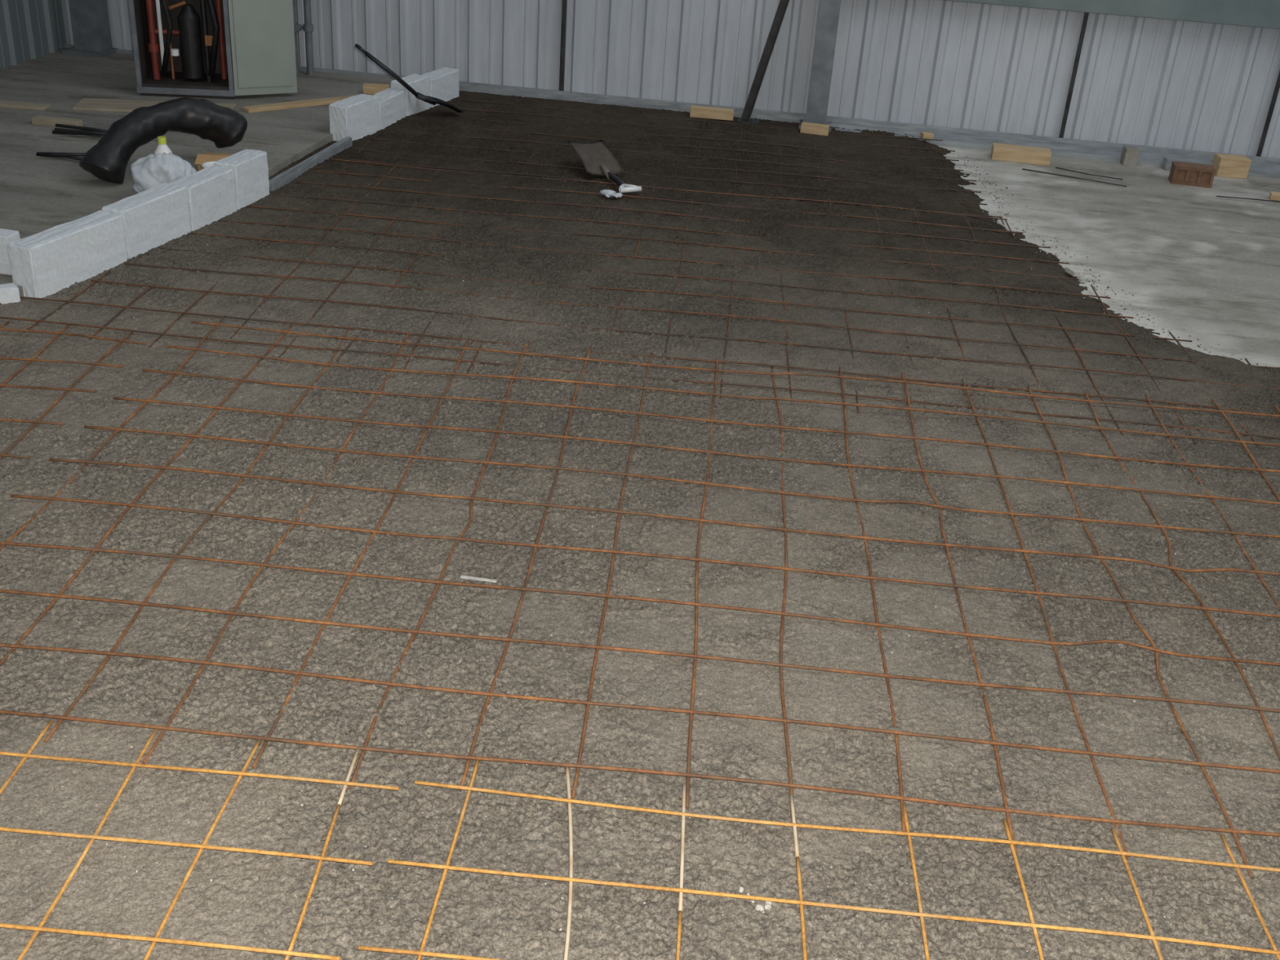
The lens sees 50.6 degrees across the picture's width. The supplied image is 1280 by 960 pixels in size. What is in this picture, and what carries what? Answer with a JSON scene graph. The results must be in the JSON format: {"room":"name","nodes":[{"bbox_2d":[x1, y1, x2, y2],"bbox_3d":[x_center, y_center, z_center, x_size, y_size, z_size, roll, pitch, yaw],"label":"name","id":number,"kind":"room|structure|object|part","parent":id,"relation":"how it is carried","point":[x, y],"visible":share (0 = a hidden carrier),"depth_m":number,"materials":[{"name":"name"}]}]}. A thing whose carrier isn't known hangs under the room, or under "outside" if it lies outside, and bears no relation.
{"room":"construction site","nodes":[
{"label":"construction site","id":0,"kind":"room"},
{"bbox_2d":[0,0,71,68],"bbox_3d":[-3.758,-2.650,3.651,0.022,4.160,7.800,7,28,5],"label":"wall","id":1,"kind":"structure","parent":0,"point":[29,28],"depth_m":7.58,"materials":[{"name":"grey metal"}]},
{"bbox_2d":[0,47,395,296],"bbox_3d":[-2.756,-1.393,6.037,2.900,0.180,4.650,7,28,5],"label":"concrete slab","id":2,"kind":"object","parent":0,"point":[38,193],"visible":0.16,"depth_m":6.39,"materials":[{"name":"grey concrete"}]},
{"bbox_2d":[0,228,20,275],"bbox_3d":[-2.394,-0.811,4.625,0.594,0.142,0.073,9,28,9],"label":"block","id":3,"kind":"object","parent":2,"relation":"on","point":[6,236],"depth_m":4.55,"materials":[{"name":"grey concrete"}]},
{"bbox_2d":[0,100,50,111],"bbox_3d":[-3.151,-1.843,6.633,0.500,0.015,0.080,4,28,0],"label":"plank","id":4,"kind":"object","parent":2,"relation":"on","point":[11,104],"visible":1,"depth_m":6.61,"materials":[{"name":"brown wood"}]},
{"bbox_2d":[31,115,82,126],"bbox_3d":[-2.740,-1.683,6.368,0.220,0.030,0.060,7,28,5],"label":"plank","id":5,"kind":"object","parent":2,"relation":"on","point":[37,120],"visible":0.88,"depth_m":6.35,"materials":[{"name":"brown wood"}]},
{"bbox_2d":[35,151,85,160],"bbox_3d":[-2.489,-1.400,5.849,0.286,0.041,0.052,9,28,9],"label":"bars","id":6,"kind":"object","parent":2,"relation":"on","point":[66,155],"visible":0.78,"depth_m":5.84,"materials":[{"name":"black metal"}]},
{"bbox_2d":[52,123,107,136],"bbox_3d":[-2.530,-1.604,6.233,0.382,0.041,0.163,7,28,5],"label":"bars","id":7,"kind":"object","parent":2,"relation":"on","point":[84,131],"visible":0.71,"depth_m":6.21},
{"bbox_2d":[62,0,118,57],"bbox_3d":[-3.062,-4.286,6.925,0.240,4.100,0.200,7,28,5],"label":"column","id":8,"kind":"structure","parent":2,"relation":"on","point":[90,19],"depth_m":7.78,"materials":[{"name":"grey metal"}]},
{"bbox_2d":[72,97,236,111],"bbox_3d":[-2.425,-1.871,6.790,0.750,0.012,0.220,0,28,-7],"label":"plywood board","id":9,"kind":"object","parent":2,"relation":"on","point":[86,104],"visible":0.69,"depth_m":6.76,"materials":[{"name":"wood"}]},
{"bbox_2d":[79,97,247,183],"bbox_3d":[-2.006,-1.444,5.718,0.209,0.300,0.741,27,35,37],"label":"flexible duct","id":10,"kind":"object","parent":2,"relation":"on","point":[108,160],"visible":1,"depth_m":5.65,"materials":[{"name":"black plastic"}]},
{"bbox_2d":[129,136,196,193],"bbox_3d":[-1.907,-1.244,5.414,0.263,0.240,0.233,7,28,5],"label":"plastic bag","id":11,"kind":"object","parent":2,"relation":"on","point":[151,171],"visible":0.65,"depth_m":5.35,"materials":[{"name":"white plastic"}]},
{"bbox_2d":[154,136,172,155],"bbox_3d":[-1.908,-1.258,5.435,0.068,0.235,0.068,7,28,5],"label":"bottle","id":12,"kind":"object","parent":11,"relation":"on","point":[162,148],"depth_m":5.38,"materials":[{"name":"white plastic"}]},
{"bbox_2d":[201,160,217,168],"bbox_3d":[-1.765,-1.270,5.645,0.114,0.090,0.114,7,28,5],"label":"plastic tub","id":13,"kind":"object","parent":2,"relation":"on","point":[204,165],"visible":0.2,"depth_m":5.65,"materials":[{"name":"white plastic"}]},
{"bbox_2d":[128,0,297,98],"bbox_3d":[-2.158,-2.972,6.735,0.793,2.045,0.365,0,28,-7],"label":"tall cabinet","id":14,"kind":"object","parent":2,"relation":"on","point":[216,49],"visible":1,"depth_m":7.02,"materials":[{"name":"grey metal"}]},
{"bbox_3d":[-2.290,-2.901,6.566,0.490,2.030,0.030,0,28,-7],"label":"frame","id":15,"kind":"part","parent":14,"relation":"part of","materials":[{"name":"grey metal"}]},
{"bbox_3d":[-1.894,-2.899,6.660,0.330,1.980,0.082,-12,32,-28],"label":"open door","id":16,"kind":"part","parent":14,"relation":"part of","materials":[{"name":"metal"}]},
{"bbox_2d":[194,152,232,171],"bbox_3d":[-1.780,-1.348,5.786,0.194,0.096,0.179,4,28,-1],"label":"cardboard box","id":17,"kind":"object","parent":2,"relation":"on","point":[207,157],"visible":0.31,"depth_m":5.72,"materials":[{"name":"brown cardboard"}]},
{"bbox_2d":[242,94,357,112],"bbox_3d":[-1.732,-1.962,7.055,0.700,0.018,0.070,-19,36,-37],"label":"plank","id":18,"kind":"object","parent":2,"relation":"on","point":[253,108],"visible":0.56,"depth_m":6.98,"materials":[{"name":"brown wood"}]},
{"bbox_2d":[363,83,389,93],"bbox_3d":[-1.437,-2.133,7.387,0.140,0.050,0.040,2,28,-5],"label":"plank","id":19,"kind":"object","parent":2,"relation":"on","point":[368,88],"visible":0.73,"depth_m":7.37,"materials":[{"name":"brown wood"}]},
{"bbox_2d":[65,0,1279,158],"bbox_3d":[1.484,-3.815,6.605,9.800,4.160,0.022,7,28,5],"label":"wall","id":20,"kind":"structure","parent":0,"point":[1140,81],"depth_m":7.44,"materials":[{"name":"metal"}]},
{"bbox_2d":[292,0,314,75],"bbox_3d":[-1.848,-3.992,6.897,0.242,3.740,0.220,7,28,5],"label":"pipes","id":21,"kind":"object","parent":20,"relation":"attached to","point":[308,27],"visible":0.41,"depth_m":7.61,"materials":[{"name":"metal"}]},
{"bbox_2d":[559,0,567,90],"bbox_3d":[-0.318,-4.006,6.766,0.022,4.160,0.036,7,28,5],"label":"joint","id":22,"kind":"object","parent":20,"relation":"attached to","point":[564,2],"visible":1,"depth_m":7.57,"materials":[{"name":"metal"}]},
{"bbox_2d":[64,44,1279,164],"bbox_3d":[1.349,-1.962,7.545,9.600,0.085,0.060,7,28,5],"label":"baseboard","id":23,"kind":"structure","parent":20,"relation":"attached to","point":[503,90],"depth_m":7.57,"materials":[{"name":"grey metal"}]},
{"bbox_2d":[827,121,1279,177],"bbox_3d":[3.511,-1.649,7.276,5.000,0.056,0.095,7,28,5],"label":"trim","id":24,"kind":"structure","parent":20,"relation":"attached to","point":[1260,169],"depth_m":7.39,"materials":[{"name":"grey metal"}]},
{"bbox_2d":[1058,12,1088,137],"bbox_3d":[2.440,-3.673,6.507,0.022,4.160,0.036,7,28,5],"label":"joint","id":25,"kind":"object","parent":20,"relation":"attached to","point":[1086,14],"visible":0.8,"depth_m":7.27,"materials":[{"name":"metal"}]},
{"bbox_2d":[945,0,1279,29],"bbox_3d":[3.570,-2.393,6.939,5.000,0.196,0.063,7,28,5],"label":"beam","id":26,"kind":"structure","parent":20,"relation":"attached to","point":[1252,13],"depth_m":7.01,"materials":[{"name":"metal"}]},
{"bbox_2d":[1256,70,1279,156],"bbox_3d":[3.478,-3.548,6.410,0.022,4.160,0.036,7,28,5],"label":"joint","id":27,"kind":"object","parent":20,"relation":"attached to","point":[1277,83],"visible":0.8,"depth_m":7.23,"materials":[{"name":"metal"}]},
{"bbox_2d":[937,145,1279,367],"bbox_3d":[0.743,0.392,3.032,11.000,0.003,11.200,7,28,5],"label":"concrete","id":28,"kind":"structure","parent":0,"point":[1168,246],"depth_m":6.08,"materials":[{"name":"concrete"}]},
{"bbox_2d":[0,90,1279,959],"bbox_3d":[0.389,0.029,3.650,6.700,0.058,8.920,7,28,5],"label":"bed","id":29,"kind":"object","parent":28,"relation":"on","point":[250,900],"depth_m":3.17,"materials":[{"name":"grey gravel"}]},
{"bbox_2d":[0,282,20,304],"bbox_3d":[-2.389,-0.527,4.281,0.798,0.077,0.053,-15,33,-32],"label":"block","id":30,"kind":"object","parent":29,"relation":"on","point":[9,292],"visible":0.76,"depth_m":4.45,"materials":[{"name":"grey concrete"}]},
{"bbox_2d":[7,210,127,297],"bbox_3d":[-1.965,-0.772,4.674,0.103,0.203,0.454,13,29,17],"label":"block","id":31,"kind":"object","parent":29,"relation":"on","point":[45,263],"depth_m":4.60,"materials":[{"name":"grey concrete"}]},
{"bbox_2d":[0,320,146,459],"bbox_3d":[-2.267,-0.067,3.429,1.380,0.024,2.009,5,28,1],"label":"rebar mesh","id":32,"kind":"object","parent":29,"relation":"on","point":[29,360],"visible":1,"depth_m":4.02,"materials":[{"name":"brown metal"}]},
{"bbox_2d":[102,182,191,259],"bbox_3d":[-1.827,-0.951,5.029,0.103,0.211,0.379,12,28,14],"label":"block","id":33,"kind":"object","parent":29,"relation":"on","point":[157,215],"visible":0.72,"depth_m":4.99,"materials":[{"name":"grey concrete"}]},
{"bbox_2d":[0,720,399,959],"bbox_3d":[-1.707,1.006,1.438,2.380,0.024,2.612,5,28,2],"label":"rebar mesh","id":34,"kind":"object","parent":29,"relation":"on","point":[289,953],"visible":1,"depth_m":2.29,"materials":[{"name":"orange metal"}]},
{"bbox_2d":[168,164,236,231],"bbox_3d":[-1.721,-1.100,5.336,0.103,0.203,0.326,11,28,12],"label":"block","id":35,"kind":"object","parent":29,"relation":"on","point":[211,190],"visible":0.71,"depth_m":5.30,"materials":[{"name":"grey concrete"}]},
{"bbox_2d":[213,149,269,209],"bbox_3d":[-1.640,-1.232,5.591,0.103,0.211,0.255,11,28,13],"label":"block","id":36,"kind":"object","parent":29,"relation":"on","point":[250,166],"visible":0.7,"depth_m":5.55,"materials":[{"name":"grey concrete"}]},
{"bbox_2d":[268,136,352,191],"bbox_3d":[-1.485,-1.426,6.135,0.032,0.072,0.883,9,28,8],"label":"strip","id":37,"kind":"object","parent":29,"relation":"on","point":[288,175],"visible":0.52,"depth_m":6.07,"materials":[{"name":"grey concrete"}]},
{"bbox_2d":[328,93,378,141],"bbox_3d":[-1.403,-1.767,6.657,0.103,0.203,0.301,13,29,17],"label":"block","id":38,"kind":"object","parent":29,"relation":"on","point":[356,117],"visible":0.77,"depth_m":6.58,"materials":[{"name":"white concrete"}]},
{"bbox_2d":[373,88,405,130],"bbox_3d":[-1.309,-1.886,6.932,0.103,0.173,0.325,10,28,11],"label":"block","id":39,"kind":"object","parent":29,"relation":"on","point":[392,101],"visible":0.67,"depth_m":6.91,"materials":[{"name":"white concrete"}]},
{"bbox_2d":[355,44,463,112],"bbox_3d":[-1.186,-2.062,6.989,0.546,0.358,0.150,-12,32,-28],"label":"shovel","id":40,"kind":"object","parent":29,"relation":"on","point":[433,100],"visible":1,"depth_m":7.01,"materials":[{"name":"black metal"}]},
{"bbox_3d":[-1.061,-1.983,7.118,0.252,0.038,0.150,9,20,-37],"label":"blade","id":41,"kind":"part","parent":40,"relation":"part of","materials":[{"name":"metal"}]},
{"bbox_2d":[391,73,430,115],"bbox_3d":[-1.216,-2.027,7.182,0.103,0.203,0.250,13,29,17],"label":"block","id":42,"kind":"object","parent":29,"relation":"on","point":[420,83],"visible":0.61,"depth_m":7.14,"materials":[{"name":"white concrete"}]},
{"bbox_2d":[422,66,458,107],"bbox_3d":[-1.113,-2.145,7.443,0.103,0.183,0.350,12,29,15],"label":"block","id":43,"kind":"object","parent":29,"relation":"on","point":[444,82],"visible":0.6,"depth_m":7.42,"materials":[{"name":"white concrete"}]},
{"bbox_3d":[-0.372,0.228,3.122,0.085,0.002,0.010,7,28,5],"label":"white plastic strip","id":44,"kind":"part","parent":29,"relation":"part of","materials":[{"name":"white plastic"}]},
{"bbox_2d":[568,139,641,192],"bbox_3d":[-0.151,-1.440,6.221,0.190,0.103,0.565,-9,30,-23],"label":"shovel","id":45,"kind":"object","parent":29,"relation":"on","point":[597,157],"visible":1,"depth_m":6.30,"materials":[{"name":"metal"}]},
{"bbox_3d":[-0.197,-1.498,6.309,0.190,0.038,0.342,-9,46,-23],"label":"blade","id":46,"kind":"part","parent":45,"relation":"part of","materials":[{"name":"metal"}]},
{"bbox_2d":[599,189,622,197],"bbox_3d":[-0.132,-1.262,5.981,0.112,0.028,0.076,18,31,25],"label":"glove","id":47,"kind":"object","parent":29,"relation":"on","point":[607,193],"visible":1,"depth_m":5.97,"materials":[{"name":"white fabric"}]},
{"bbox_2d":[0,315,1279,879],"bbox_3d":[0.458,0.132,3.413,3.981,0.031,2.213,5,28,2],"label":"rebar mesh","id":48,"kind":"object","parent":29,"relation":"on","point":[695,655],"visible":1,"depth_m":3.21,"materials":[{"name":"brown metal"}]},
{"bbox_2d":[0,158,1279,445],"bbox_3d":[0.163,-0.808,5.191,4.580,0.022,2.409,5,28,3],"label":"rebar mesh","id":49,"kind":"object","parent":29,"relation":"on","point":[269,295],"visible":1,"depth_m":4.83,"materials":[{"name":"brown metal"}]},
{"bbox_2d":[51,175,1261,959],"bbox_3d":[0.196,-0.152,3.957,5.742,0.043,4.809,7,28,5],"label":"gravel","id":50,"kind":"object","parent":29,"relation":"on","point":[593,517],"visible":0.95,"depth_m":2.85,"materials":[{"name":"grey gravel"}]},
{"bbox_2d":[329,99,1004,224],"bbox_3d":[0.193,-1.653,6.816,3.095,0.021,1.719,7,28,5],"label":"rebar mesh","id":51,"kind":"object","parent":29,"relation":"on","point":[486,110],"visible":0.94,"depth_m":6.74,"materials":[{"name":"brown metal"}]},
{"bbox_2d":[689,105,733,120],"bbox_3d":[0.399,-2.036,7.513,0.240,0.055,0.050,6,28,3],"label":"timber offcut","id":52,"kind":"object","parent":29,"relation":"on","point":[712,113],"visible":1,"depth_m":7.49,"materials":[{"name":"brown wood"}]},
{"bbox_2d":[738,887,772,913],"bbox_3d":[0.198,0.710,2.291,0.032,0.018,0.063,-16,34,-34],"label":"debris","id":53,"kind":"object","parent":29,"relation":"on","point":[768,904],"visible":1,"depth_m":2.27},
{"bbox_2d":[800,121,829,136],"bbox_3d":[0.948,-1.902,7.338,0.150,0.050,0.050,10,28,10],"label":"timber offcut","id":54,"kind":"object","parent":29,"relation":"on","point":[806,127],"visible":1,"depth_m":7.32,"materials":[{"name":"brown wood"}]},
{"bbox_2d":[358,759,1279,959],"bbox_3d":[0.683,1.213,1.368,2.380,0.024,2.634,5,28,2],"label":"rebar mesh","id":55,"kind":"object","parent":29,"relation":"on","point":[683,814],"visible":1,"depth_m":2.30,"materials":[{"name":"orange metal"}]},
{"bbox_2d":[920,131,933,138],"bbox_3d":[1.570,-1.884,7.409,0.060,0.030,0.050,-1,28,-10],"label":"timber offcut","id":56,"kind":"object","parent":29,"relation":"on","point":[922,135],"visible":1,"depth_m":7.39,"materials":[{"name":"brown wood"}]},
{"bbox_2d":[1064,266,1084,276],"bbox_3d":[1.758,-0.843,5.474,0.050,0.020,0.070,-4,29,-15],"label":"chunk","id":57,"kind":"object","parent":29,"relation":"on","point":[1074,271],"visible":1,"depth_m":5.46,"materials":[{"name":"grey concrete"}]},
{"bbox_2d":[798,0,841,132],"bbox_3d":[1.098,-3.779,6.526,0.200,4.200,0.200,7,28,5],"label":"steel column","id":58,"kind":"structure","parent":28,"relation":"on","point":[828,10],"depth_m":7.26,"materials":[{"name":"grey metal"}]},
{"bbox_2d":[737,0,789,124],"bbox_3d":[1.181,-3.788,6.517,1.027,4.186,0.095,6,28,3],"label":"diagonal brace","id":59,"kind":"object","parent":58,"relation":"attached to","point":[783,5],"visible":1,"depth_m":7.37,"materials":[{"name":"metal"}]},
{"bbox_2d":[991,142,1051,165],"bbox_3d":[2.030,-1.738,7.220,0.300,0.065,0.120,8,28,8],"label":"timber offcut","id":60,"kind":"object","parent":28,"relation":"on","point":[1001,152],"visible":1,"depth_m":7.17,"materials":[{"name":"brown wood"}]},
{"bbox_2d":[957,155,1271,366],"bbox_3d":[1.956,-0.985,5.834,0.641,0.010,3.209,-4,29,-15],"label":"crumbs","id":61,"kind":"object","parent":28,"relation":"on","point":[1006,188],"visible":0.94,"depth_m":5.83,"materials":[{"name":"grey concrete"}]},
{"bbox_2d":[1120,146,1139,166],"bbox_3d":[2.633,-1.742,7.283,0.070,0.090,0.070,4,28,0],"label":"concrete offcut","id":62,"kind":"object","parent":28,"relation":"on","point":[1129,157],"visible":1,"depth_m":7.26,"materials":[{"name":"grey concrete"}]},
{"bbox_2d":[1022,167,1279,202],"bbox_3d":[2.648,-1.487,6.876,1.387,0.015,0.195,13,29,16],"label":"loose wire","id":63,"kind":"object","parent":28,"relation":"on","point":[1055,167],"visible":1,"depth_m":6.94,"materials":[{"name":"metal"}]},
{"bbox_2d":[1161,156,1197,170],"bbox_3d":[2.886,-1.688,7.248,0.160,0.060,0.070,4,28,0],"label":"concrete offcut","id":64,"kind":"object","parent":28,"relation":"on","point":[1167,161],"visible":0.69,"depth_m":7.22,"materials":[{"name":"grey concrete"}]},
{"bbox_2d":[1168,160,1216,187],"bbox_3d":[2.849,-1.577,6.993,0.200,0.095,0.100,8,28,8],"label":"brick","id":65,"kind":"object","parent":28,"relation":"on","point":[1189,174],"visible":1,"depth_m":6.96,"materials":[{"name":"brown brick"}]},
{"bbox_2d":[1212,153,1251,178],"bbox_3d":[3.143,-1.670,7.206,0.160,0.100,0.100,4,28,0],"label":"timber offcut","id":66,"kind":"object","parent":28,"relation":"on","point":[1230,166],"visible":0.89,"depth_m":7.17,"materials":[{"name":"brown wood"}]},
{"bbox_2d":[1269,191,1279,200],"bbox_3d":[3.279,-1.417,6.815,0.200,0.030,0.060,12,29,15],"label":"timber offcut","id":67,"kind":"object","parent":28,"relation":"on","point":[1273,195],"visible":1,"depth_m":6.81,"materials":[{"name":"brown wood"}]}
]}

